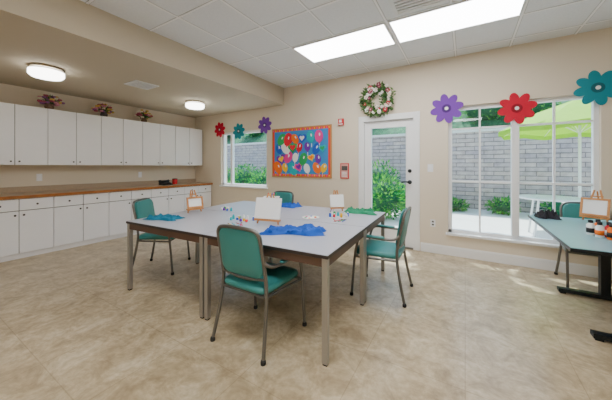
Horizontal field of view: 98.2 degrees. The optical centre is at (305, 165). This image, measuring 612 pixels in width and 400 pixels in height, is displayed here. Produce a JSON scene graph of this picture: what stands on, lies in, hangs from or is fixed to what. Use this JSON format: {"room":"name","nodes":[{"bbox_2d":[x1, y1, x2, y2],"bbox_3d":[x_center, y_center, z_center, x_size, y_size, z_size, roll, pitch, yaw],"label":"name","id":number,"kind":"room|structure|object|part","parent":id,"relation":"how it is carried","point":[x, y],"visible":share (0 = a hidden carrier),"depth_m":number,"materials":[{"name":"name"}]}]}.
{"room":"arts and crafts room","nodes":[
{"label":"arts and crafts room","id":0,"kind":"room"},
{"bbox_2d":[0,83,194,187],"bbox_3d":[-4.776,0.030,4.089,0.200,2.600,7.290,0,0,31],"label":"wall","id":1,"kind":"structure","parent":0,"point":[10,175],"depth_m":4.95,"materials":[{"name":"beige paint"}]},
{"bbox_2d":[0,102,47,164],"bbox_3d":[-4.473,-0.470,4.029,0.378,0.910,0.726,0,0,31],"label":"upper cabinet","id":2,"kind":"object","parent":1,"relation":"attached to","point":[23,129],"visible":1,"depth_m":4.02,"materials":[{"name":"grey"}]},
{"bbox_2d":[48,109,100,164],"bbox_3d":[-4.097,-0.470,4.655,0.378,0.910,0.726,0,0,31],"label":"upper cabinet","id":3,"kind":"object","parent":1,"relation":"attached to","point":[74,138],"visible":0.97,"depth_m":4.54,"materials":[{"name":"grey"}]},
{"bbox_2d":[37,93,64,108],"bbox_3d":[-4.225,-1.062,4.369,0.263,0.271,0.370,0,0,40],"label":"flower arrangement","id":4,"kind":"object","parent":3,"relation":"on","point":[51,100],"visible":1,"depth_m":4.32,"materials":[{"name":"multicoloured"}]},
{"bbox_2d":[36,172,141,180],"bbox_3d":[-4.040,0.190,5.111,0.009,0.120,1.670,0,0,31],"label":"wall outlet","id":5,"kind":"object","parent":1,"relation":"attached to","point":[38,176],"visible":1,"depth_m":4.43,"materials":[{"name":"white plastic"}]},
{"bbox_2d":[101,116,141,164],"bbox_3d":[-3.721,-0.470,5.281,0.378,0.910,0.726,0,0,31],"label":"upper cabinet","id":6,"kind":"object","parent":1,"relation":"attached to","point":[121,139],"visible":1,"depth_m":5.16,"materials":[{"name":"grey"}]},
{"bbox_2d":[91,103,114,116],"bbox_3d":[-3.837,-1.062,5.025,0.321,0.272,0.308,0,0,-22],"label":"flower arrangement","id":7,"kind":"object","parent":6,"relation":"on","point":[105,109],"visible":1,"depth_m":4.96,"materials":[{"name":"multicoloured plant"}]},
{"bbox_2d":[142,122,174,164],"bbox_3d":[-3.345,-0.470,5.906,0.378,0.910,0.726,0,0,31],"label":"upper cabinet","id":8,"kind":"object","parent":1,"relation":"attached to","point":[158,140],"visible":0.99,"depth_m":5.79,"materials":[{"name":"grey"}]},
{"bbox_2d":[133,109,152,121],"bbox_3d":[-3.459,-1.061,5.645,0.308,0.271,0.355,0,0,31],"label":"flower arrangement","id":9,"kind":"object","parent":8,"relation":"on","point":[142,114],"visible":1,"depth_m":5.59,"materials":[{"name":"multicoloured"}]},
{"bbox_2d":[175,126,201,164],"bbox_3d":[-2.969,-0.470,6.532,0.378,0.910,0.726,0,0,31],"label":"upper cabinet","id":10,"kind":"object","parent":1,"relation":"attached to","point":[188,141],"visible":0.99,"depth_m":6.42,"materials":[{"name":"grey wood"}]},
{"bbox_2d":[0,0,283,117],"bbox_3d":[-3.598,-1.545,3.264,3.070,0.550,7.490,0,0,31],"label":"ceiling","id":11,"kind":"structure","parent":0,"point":[99,51],"depth_m":3.43,"materials":[{"name":"beige paint"}]},
{"bbox_2d":[26,63,64,80],"bbox_3d":[-3.354,-1.202,3.427,0.362,0.135,0.362,0,0,31],"label":"flush ceiling light","id":12,"kind":"object","parent":11,"relation":"attached to","point":[37,70],"visible":1,"depth_m":3.33,"materials":[{"name":"white glass"}]},
{"bbox_2d":[124,80,158,89],"bbox_3d":[-2.561,-1.262,4.135,0.350,0.014,0.350,0,0,31],"label":"ceiling vent","id":13,"kind":"object","parent":11,"relation":"in","point":[135,83],"visible":1,"depth_m":4.10,"materials":[{"name":"white metal"}]},
{"bbox_2d":[185,100,204,109],"bbox_3d":[-2.199,-1.202,5.253,0.362,0.135,0.362,0,0,31],"label":"flush ceiling light","id":14,"kind":"object","parent":11,"relation":"attached to","point":[190,104],"visible":1,"depth_m":5.13,"materials":[{"name":"white glass"}]},
{"bbox_2d":[0,233,611,399],"bbox_3d":[-0.971,1.430,1.686,9.200,0.200,7.490,0,0,31],"label":"floor","id":15,"kind":"structure","parent":0,"point":[72,328],"depth_m":2.10,"materials":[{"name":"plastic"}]},
{"bbox_2d":[0,196,52,262],"bbox_3d":[-4.350,0.897,3.932,0.688,0.865,0.738,0,0,31],"label":"base cabinet","id":16,"kind":"object","parent":15,"relation":"on","point":[26,224],"visible":0.99,"depth_m":3.83,"materials":[{"name":"white wood"}]},
{"bbox_2d":[53,192,108,251],"bbox_3d":[-3.969,0.897,4.566,0.688,0.865,0.738,0,0,31],"label":"base cabinet","id":17,"kind":"object","parent":15,"relation":"on","point":[79,219],"visible":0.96,"depth_m":4.37,"materials":[{"name":"white wood"}]},
{"bbox_2d":[108,189,150,239],"bbox_3d":[-3.588,0.897,5.201,0.688,0.865,0.738,0,0,31],"label":"base cabinet","id":18,"kind":"object","parent":15,"relation":"on","point":[120,202],"visible":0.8,"depth_m":4.90,"materials":[{"name":"white wood"}]},
{"bbox_2d":[132,198,190,274],"bbox_3d":[-1.904,0.878,3.492,0.553,0.905,0.569,0,0,-3],"label":"armchair","id":19,"kind":"object","parent":15,"relation":"on","point":[143,207],"visible":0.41,"depth_m":3.29,"materials":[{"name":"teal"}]},
{"bbox_2d":[151,187,183,214],"bbox_3d":[-3.207,0.897,5.835,0.688,0.865,0.738,0,0,31],"label":"base cabinet","id":20,"kind":"object","parent":15,"relation":"on","point":[165,200],"visible":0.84,"depth_m":5.67,"materials":[{"name":"white wood"}]},
{"bbox_2d":[126,209,253,318],"bbox_3d":[-1.194,0.935,2.972,1.171,0.791,0.926,0,0,28],"label":"work table","id":21,"kind":"object","parent":15,"relation":"on","point":[196,223],"depth_m":2.76,"materials":[{"name":"grey laminate"}]},
{"bbox_3d":[-1.578,0.563,2.958,0.423,0.047,0.241,0,0,11],"label":"folded apron","id":22,"kind":"part","parent":21,"relation":"part of","materials":[{"name":"teal fabric"}]},
{"bbox_2d":[186,190,203,212],"bbox_3d":[-1.452,0.445,3.392,0.200,0.280,0.211,0,0,-44],"label":"easel","id":23,"kind":"object","parent":21,"relation":"on","point":[193,203],"visible":1,"depth_m":3.34,"materials":[{"name":"brown wood"}]},
{"bbox_2d":[229,214,254,221],"bbox_3d":[-0.695,0.563,2.894,0.288,0.049,0.179,0,0,31],"label":"paint bottle","id":24,"kind":"object","parent":21,"relation":"on","point":[238,217],"visible":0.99,"depth_m":2.90,"materials":[{"name":"multicoloured plastic"}]},
{"bbox_2d":[184,185,210,210],"bbox_3d":[-2.826,0.897,6.469,0.688,0.865,0.738,0,0,31],"label":"base cabinet","id":25,"kind":"object","parent":15,"relation":"on","point":[202,190],"visible":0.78,"depth_m":6.38,"materials":[{"name":"white wood"}]},
{"bbox_2d":[204,201,302,214],"bbox_3d":[-0.745,0.923,3.786,1.200,0.815,0.926,0,0,28],"label":"work table","id":26,"kind":"object","parent":15,"relation":"on","point":[244,207],"depth_m":3.75,"materials":[{"name":"grey laminate"}]},
{"bbox_2d":[221,206,231,210],"bbox_3d":[-1.039,0.561,3.524,0.119,0.054,0.202,0,0,-42],"label":"paint bottle","id":27,"kind":"object","parent":26,"relation":"on","point":[224,208],"visible":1,"depth_m":3.51,"materials":[{"name":"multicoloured plastic"}]},
{"bbox_2d":[263,193,279,197],"bbox_3d":[-0.522,0.497,4.024,0.230,0.182,0.130,0,0,2],"label":"paint bottle","id":28,"kind":"object","parent":26,"relation":"on","point":[268,193],"visible":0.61,"depth_m":4.02,"materials":[{"name":"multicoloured plastic"}]},
{"bbox_3d":[-0.262,0.551,3.834,0.381,0.071,0.234,0,0,31],"label":"folded apron","id":29,"kind":"part","parent":26,"relation":"part of","materials":[{"name":"blue fabric"}]},
{"bbox_2d":[210,224,306,365],"bbox_3d":[-0.370,0.878,2.121,0.569,0.905,0.553,0,0,30],"label":"armchair","id":30,"kind":"object","parent":15,"relation":"on","point":[241,251],"visible":0.94,"depth_m":1.93,"materials":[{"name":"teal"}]},
{"bbox_2d":[273,191,293,203],"bbox_3d":[-0.512,0.878,4.312,0.569,0.905,0.553,0,0,31],"label":"armchair","id":31,"kind":"object","parent":15,"relation":"on","point":[287,196],"visible":0.21,"depth_m":4.44,"materials":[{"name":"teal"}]},
{"bbox_2d":[203,218,365,366],"bbox_3d":[-0.157,0.921,2.420,1.171,0.817,0.926,0,0,28],"label":"work table","id":32,"kind":"object","parent":15,"relation":"on","point":[321,251],"depth_m":2.21,"materials":[{"name":"grey laminate"}]},
{"bbox_2d":[254,194,281,224],"bbox_3d":[-0.359,0.435,2.735,0.280,0.300,0.222,0,0,19],"label":"easel","id":33,"kind":"object","parent":32,"relation":"on","point":[266,209],"visible":1,"depth_m":2.66,"materials":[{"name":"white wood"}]},
{"bbox_3d":[-0.123,0.549,2.342,0.614,0.073,0.241,0,0,3],"label":"folded apron","id":34,"kind":"part","parent":32,"relation":"part of","materials":[{"name":"blue fabric"}]},
{"bbox_2d":[270,206,385,301],"bbox_3d":[0.280,0.925,3.241,1.171,0.810,0.926,0,0,28],"label":"work table","id":35,"kind":"object","parent":15,"relation":"on","point":[370,222],"depth_m":3.15,"materials":[{"name":"grey"}]},
{"bbox_2d":[302,215,318,218],"bbox_3d":[0.053,0.581,3.001,0.200,0.015,0.200,0,0,31],"label":"palette","id":36,"kind":"object","parent":35,"relation":"on","point":[308,216],"visible":1,"depth_m":2.98,"materials":[{"name":"white plastic"}]},
{"bbox_2d":[330,190,343,210],"bbox_3d":[0.389,0.450,3.494,0.180,0.270,0.204,0,0,-9],"label":"easel","id":37,"kind":"object","parent":35,"relation":"on","point":[336,200],"visible":0.98,"depth_m":3.42,"materials":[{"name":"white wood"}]},
{"bbox_3d":[0.688,0.553,3.343,0.432,0.066,0.295,0,0,21],"label":"folded apron","id":38,"kind":"part","parent":35,"relation":"part of","materials":[{"name":"green fabric"}]},
{"bbox_2d":[350,206,412,307],"bbox_3d":[0.824,0.878,2.842,0.553,0.905,0.569,0,0,29],"label":"armchair","id":39,"kind":"object","parent":15,"relation":"on","point":[377,248],"visible":0.91,"depth_m":2.68,"materials":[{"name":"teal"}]},
{"bbox_2d":[528,209,611,341],"bbox_3d":[2.757,0.907,2.287,1.070,0.847,1.520,0,0,31],"label":"conference table","id":40,"kind":"object","parent":15,"relation":"on","point":[570,232],"depth_m":2.58,"materials":[{"name":"teal laminate"}]},
{"bbox_3d":[2.734,0.535,3.003,0.218,0.103,0.230,0,0,31],"label":"folded apron","id":41,"kind":"part","parent":40,"relation":"part of","materials":[{"name":"black fabric"}]},
{"bbox_2d":[579,190,610,221],"bbox_3d":[3.121,0.420,2.835,0.242,0.330,0.220,0,0,-29],"label":"easel","id":42,"kind":"object","parent":40,"relation":"on","point":[591,207],"visible":0.99,"depth_m":2.79,"materials":[{"name":"brown wood"}]},
{"bbox_2d":[554,202,611,287],"bbox_3d":[3.147,0.878,2.907,0.569,0.905,0.553,0,0,31],"label":"armchair","id":43,"kind":"object","parent":15,"relation":"on","point":[566,209],"visible":0.27,"depth_m":3.13,"materials":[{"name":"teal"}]},
{"bbox_3d":[-5.112,0.897,2.664,0.688,0.865,0.738,0,0,31],"label":"base cabinet","id":44,"kind":"object","parent":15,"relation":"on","visible":0},
{"bbox_2d":[0,179,212,199],"bbox_3d":[-3.971,0.397,4.563,0.688,0.134,5.232,0,0,31],"label":"countertop","id":45,"kind":"structure","parent":44,"relation":"on","point":[6,193],"depth_m":4.74,"materials":[{"name":"laminate"}]},
{"bbox_2d":[158,179,172,184],"bbox_3d":[-3.126,0.362,5.903,0.200,0.117,0.253,0,0,31],"label":"desk telephone","id":46,"kind":"object","parent":45,"relation":"on","point":[161,182],"visible":1,"depth_m":5.87,"materials":[{"name":"black plastic"}]},
{"bbox_2d":[80,0,611,87],"bbox_3d":[0.345,-1.720,0.895,6.130,0.200,7.490,0,0,31],"label":"ceiling","id":47,"kind":"structure","parent":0,"point":[216,18],"depth_m":3.14,"materials":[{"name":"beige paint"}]},
{"bbox_2d":[292,22,396,62],"bbox_3d":[0.503,-1.612,3.560,1.255,0.013,0.596,0,0,31],"label":"light","id":48,"kind":"object","parent":47,"relation":"in","point":[379,35],"depth_m":3.51,"materials":[{"name":"white plastic"}]},
{"bbox_2d":[85,0,611,84],"bbox_3d":[0.260,-1.618,0.947,5.930,0.006,7.090,0,0,31],"label":"grid","id":49,"kind":"object","parent":47,"relation":"attached to","point":[88,1],"visible":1,"depth_m":3.09,"materials":[{"name":"white metal"}]},
{"bbox_2d":[388,0,450,15],"bbox_3d":[1.047,-1.612,2.480,0.520,0.014,0.530,0,0,31],"label":"ceiling vent","id":50,"kind":"object","parent":47,"relation":"in","point":[399,7],"visible":1,"depth_m":2.64,"materials":[{"name":"white metal"}]},
{"bbox_2d":[388,0,526,42],"bbox_3d":[1.604,-1.612,2.898,1.255,0.013,0.596,0,0,31],"label":"light","id":51,"kind":"object","parent":47,"relation":"in","point":[464,14],"depth_m":2.87,"materials":[{"name":"white plastic"}]},
{"bbox_2d":[195,27,611,267],"bbox_3d":[0.907,-0.145,4.810,8.800,2.950,0.200,0,0,31],"label":"wall","id":52,"kind":"structure","parent":0,"point":[548,68],"depth_m":4.09,"materials":[{"name":"beige paint"}]},
{"bbox_2d":[215,122,224,136],"bbox_3d":[-2.116,-0.890,6.497,0.372,0.372,0.020,0,0,31],"label":"paper flower","id":53,"kind":"object","parent":52,"relation":"attached to","point":[220,128],"visible":1,"depth_m":6.49,"materials":[{"name":"red paper"}]},
{"bbox_2d":[233,123,244,138],"bbox_3d":[-1.567,-0.810,6.167,0.372,0.372,0.020,0,0,31],"label":"paper flower","id":54,"kind":"object","parent":52,"relation":"attached to","point":[238,132],"visible":1,"depth_m":6.16,"materials":[{"name":"teal paper"}]},
{"bbox_2d":[219,130,267,188],"bbox_3d":[-1.444,-0.155,6.159,1.500,1.310,0.150,0,0,31],"label":"window","id":55,"kind":"structure","parent":52,"relation":"in","point":[232,184],"depth_m":6.37,"materials":[{"name":"white"}]},
{"bbox_2d":[258,117,271,133],"bbox_3d":[-0.899,-0.890,5.766,0.372,0.372,0.020,0,0,31],"label":"paper flower","id":56,"kind":"object","parent":52,"relation":"attached to","point":[265,124],"visible":1,"depth_m":5.76,"materials":[{"name":"purple paper"}]},
{"bbox_2d":[272,124,331,177],"bbox_3d":[-0.126,-0.275,5.285,1.400,1.010,0.048,0,0,31],"label":"bulletin board","id":57,"kind":"object","parent":52,"relation":"attached to","point":[306,151],"visible":1,"depth_m":5.24,"materials":[{"name":"multicoloured paper"}]},
{"bbox_2d":[338,118,343,125],"bbox_3d":[0.635,-0.800,4.824,0.100,0.120,0.054,0,0,31],"label":"fire alarm strobe","id":58,"kind":"object","parent":52,"relation":"attached to","point":[340,121],"visible":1,"depth_m":4.80,"materials":[{"name":"red paint"}]},
{"bbox_2d":[340,163,348,178],"bbox_3d":[0.701,0.090,4.807,0.170,0.280,0.015,0,0,31],"label":"sign","id":59,"kind":"object","parent":52,"relation":"attached to","point":[344,167],"visible":1,"depth_m":4.80,"materials":[{"name":"red paint"}]},
{"bbox_2d":[358,81,395,117],"bbox_3d":[1.175,-1.111,4.438,0.661,0.615,0.139,0,0,31],"label":"flower wreath","id":60,"kind":"object","parent":52,"relation":"attached to","point":[371,91],"visible":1,"depth_m":4.42,"materials":[{"name":"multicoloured plant"}]},
{"bbox_2d":[358,111,419,250],"bbox_3d":[1.407,0.235,4.497,1.000,2.190,0.220,0,0,31],"label":"door frame","id":61,"kind":"structure","parent":52,"relation":"attached to","point":[415,116],"depth_m":4.19,"materials":[{"name":"white wood"}]},
{"bbox_2d":[365,119,412,249],"bbox_3d":[1.403,0.285,4.490,0.810,2.090,0.238,0,0,31],"label":"door","id":62,"kind":"structure","parent":52,"relation":"in","point":[408,123],"depth_m":4.38,"materials":[{"name":"white wood"}]},
{"bbox_2d":[428,164,432,171],"bbox_3d":[1.915,0.030,4.080,0.080,0.120,0.011,0,0,31],"label":"light switch","id":63,"kind":"object","parent":52,"relation":"attached to","point":[430,166],"visible":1,"depth_m":4.08,"materials":[{"name":"white plastic"}]},
{"bbox_2d":[430,219,434,226],"bbox_3d":[1.946,0.875,4.063,0.070,0.110,0.008,0,0,31],"label":"electrical outlet","id":64,"kind":"object","parent":52,"relation":"attached to","point":[432,221],"visible":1,"depth_m":4.07,"materials":[{"name":"white plastic"}]},
{"bbox_2d":[430,94,463,122],"bbox_3d":[2.101,-0.860,3.963,0.441,0.441,0.020,0,0,31],"label":"paper flower","id":65,"kind":"object","parent":52,"relation":"attached to","point":[446,108],"visible":1,"depth_m":3.96,"materials":[{"name":"purple paper"}]},
{"bbox_2d":[420,242,611,279],"bbox_3d":[1.147,1.262,4.540,8.110,0.135,0.016,0,0,31],"label":"baseboard","id":66,"kind":"structure","parent":52,"relation":"attached to","point":[543,264],"depth_m":3.56,"materials":[{"name":"white wood"}]},
{"bbox_2d":[497,93,536,123],"bbox_3d":[2.813,-0.770,3.535,0.421,0.421,0.020,0,0,31],"label":"paper flower","id":67,"kind":"object","parent":52,"relation":"attached to","point":[516,108],"visible":1,"depth_m":3.53,"materials":[{"name":"red paper"}]},
{"bbox_2d":[446,95,598,248],"bbox_3d":[2.833,0.075,3.588,1.660,1.910,0.150,0,0,31],"label":"window","id":68,"kind":"structure","parent":52,"relation":"in","point":[514,237],"depth_m":3.55,"materials":[{"name":"white"}]},
{"bbox_2d":[573,70,611,104],"bbox_3d":[3.464,-0.930,3.144,0.421,0.421,0.020,0,0,31],"label":"paper flower","id":69,"kind":"object","parent":52,"relation":"attached to","point":[598,87],"visible":1,"depth_m":3.15,"materials":[{"name":"teal paper"}]},
{"label":"outside","id":70,"kind":"structure","parent":0,"visible":0},
{"bbox_2d":[227,100,571,143],"bbox_3d":[5.908,-3.790,13.716,30.000,5.761,9.000,0,0,31],"label":"trees","id":71,"kind":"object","parent":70,"point":[456,123],"depth_m":10.03,"materials":[{"name":"green plant"}]},
{"bbox_2d":[245,132,263,137],"bbox_3d":[-2.853,-2.215,14.979,1.777,1.778,1.650,0,0,-7],"label":"shrub","id":72,"kind":"object","parent":71,"relation":"on","point":[259,133],"visible":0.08,"depth_m":14.71,"materials":[{"name":"green plant"}]},
{"bbox_2d":[459,107,504,123],"bbox_3d":[6.376,-2.096,9.482,1.852,1.598,1.908,0,0,31],"label":"shrub","id":73,"kind":"object","parent":71,"relation":"on","point":[487,113],"visible":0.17,"depth_m":9.18,"materials":[{"name":"green plant"}]},
{"bbox_2d":[531,101,561,113],"bbox_3d":[7.554,-2.046,8.698,1.717,1.480,1.714,0,0,31],"label":"shrub","id":74,"kind":"object","parent":71,"relation":"on","point":[540,107],"visible":0.07,"depth_m":8.30,"materials":[{"name":"green plant"}]},
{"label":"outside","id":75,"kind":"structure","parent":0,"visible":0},
{"bbox_2d":[373,205,551,238],"bbox_3d":[2.584,1.470,8.183,28.000,0.220,7.310,0,0,31],"label":"ground","id":76,"kind":"structure","parent":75,"point":[469,219],"depth_m":6.38,"materials":[{"name":"concrete"}]},
{"bbox_2d":[227,166,237,182],"bbox_3d":[-3.381,0.714,11.606,1.220,1.456,1.221,0,0,31],"label":"bush","id":77,"kind":"object","parent":76,"relation":"on","point":[228,171],"visible":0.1,"depth_m":11.38,"materials":[{"name":"green plant"}]},
{"bbox_2d":[228,164,256,183],"bbox_3d":[-2.411,0.665,10.526,1.394,1.634,1.426,0,0,31],"label":"bush","id":78,"kind":"object","parent":76,"relation":"on","point":[242,177],"visible":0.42,"depth_m":10.25,"materials":[{"name":"green plant"}]},
{"bbox_2d":[247,166,266,184],"bbox_3d":[-1.504,0.697,9.535,1.322,1.462,1.325,0,0,-33],"label":"bush","id":79,"kind":"object","parent":76,"relation":"on","point":[260,178],"visible":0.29,"depth_m":9.28,"materials":[{"name":"green plant"}]},
{"bbox_2d":[372,159,400,190],"bbox_3d":[2.424,0.604,8.704,1.421,1.693,1.397,0,0,31],"label":"bush","id":80,"kind":"object","parent":76,"relation":"on","point":[377,170],"visible":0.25,"depth_m":8.49,"materials":[{"name":"green plant"}]},
{"bbox_2d":[372,172,405,219],"bbox_3d":[2.011,0.791,6.949,1.379,1.322,1.323,0,0,31],"label":"bush","id":81,"kind":"object","parent":76,"relation":"on","point":[385,197],"visible":0.73,"depth_m":6.65,"materials":[{"name":"green plant"}]},
{"bbox_2d":[398,183,405,211],"bbox_3d":[2.980,0.916,7.423,1.014,1.066,1.063,0,0,31],"label":"bush","id":82,"kind":"object","parent":76,"relation":"on","point":[403,183],"visible":0.06,"depth_m":7.37,"materials":[{"name":"green plant"}]},
{"bbox_2d":[227,127,590,212],"bbox_3d":[3.487,0.115,9.688,28.000,2.530,0.500,0,0,31],"label":"wall","id":83,"kind":"structure","parent":76,"relation":"on","point":[535,156],"depth_m":8.11,"materials":[{"name":"concrete"}]},
{"bbox_2d":[452,195,470,211],"bbox_3d":[4.540,1.176,8.101,0.878,0.559,0.893,0,0,31],"label":"bush","id":84,"kind":"object","parent":76,"relation":"on","point":[456,205],"visible":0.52,"depth_m":7.92,"materials":[{"name":"green plant"}]},
{"bbox_2d":[483,195,520,215],"bbox_3d":[5.569,1.148,7.513,0.832,0.682,0.874,0,0,-4],"label":"bush","id":85,"kind":"object","parent":76,"relation":"on","point":[503,207],"visible":0.82,"depth_m":7.39,"materials":[{"name":"green plant"}]},
{"bbox_2d":[498,100,590,197],"bbox_3d":[5.577,-0.045,5.399,2.604,2.810,2.604,0,0,42],"label":"patio umbrella","id":86,"kind":"object","parent":76,"relation":"on","point":[574,110],"visible":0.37,"depth_m":5.36,"materials":[{"name":"green fabric"}]},
{"bbox_2d":[519,194,580,236],"bbox_3d":[4.676,0.979,5.065,1.040,0.767,1.040,0,0,31],"label":"patio table","id":87,"kind":"object","parent":76,"relation":"on","point":[532,197],"visible":0.6,"depth_m":5.01,"materials":[{"name":"white metal"}]},
{"bbox_2d":[539,195,563,215],"bbox_3d":[6.598,1.099,6.888,0.872,0.718,0.834,0,0,-22],"label":"bush","id":88,"kind":"object","parent":76,"relation":"on","point":[549,206],"visible":0.16,"depth_m":6.89,"materials":[{"name":"green plant"}]}
]}

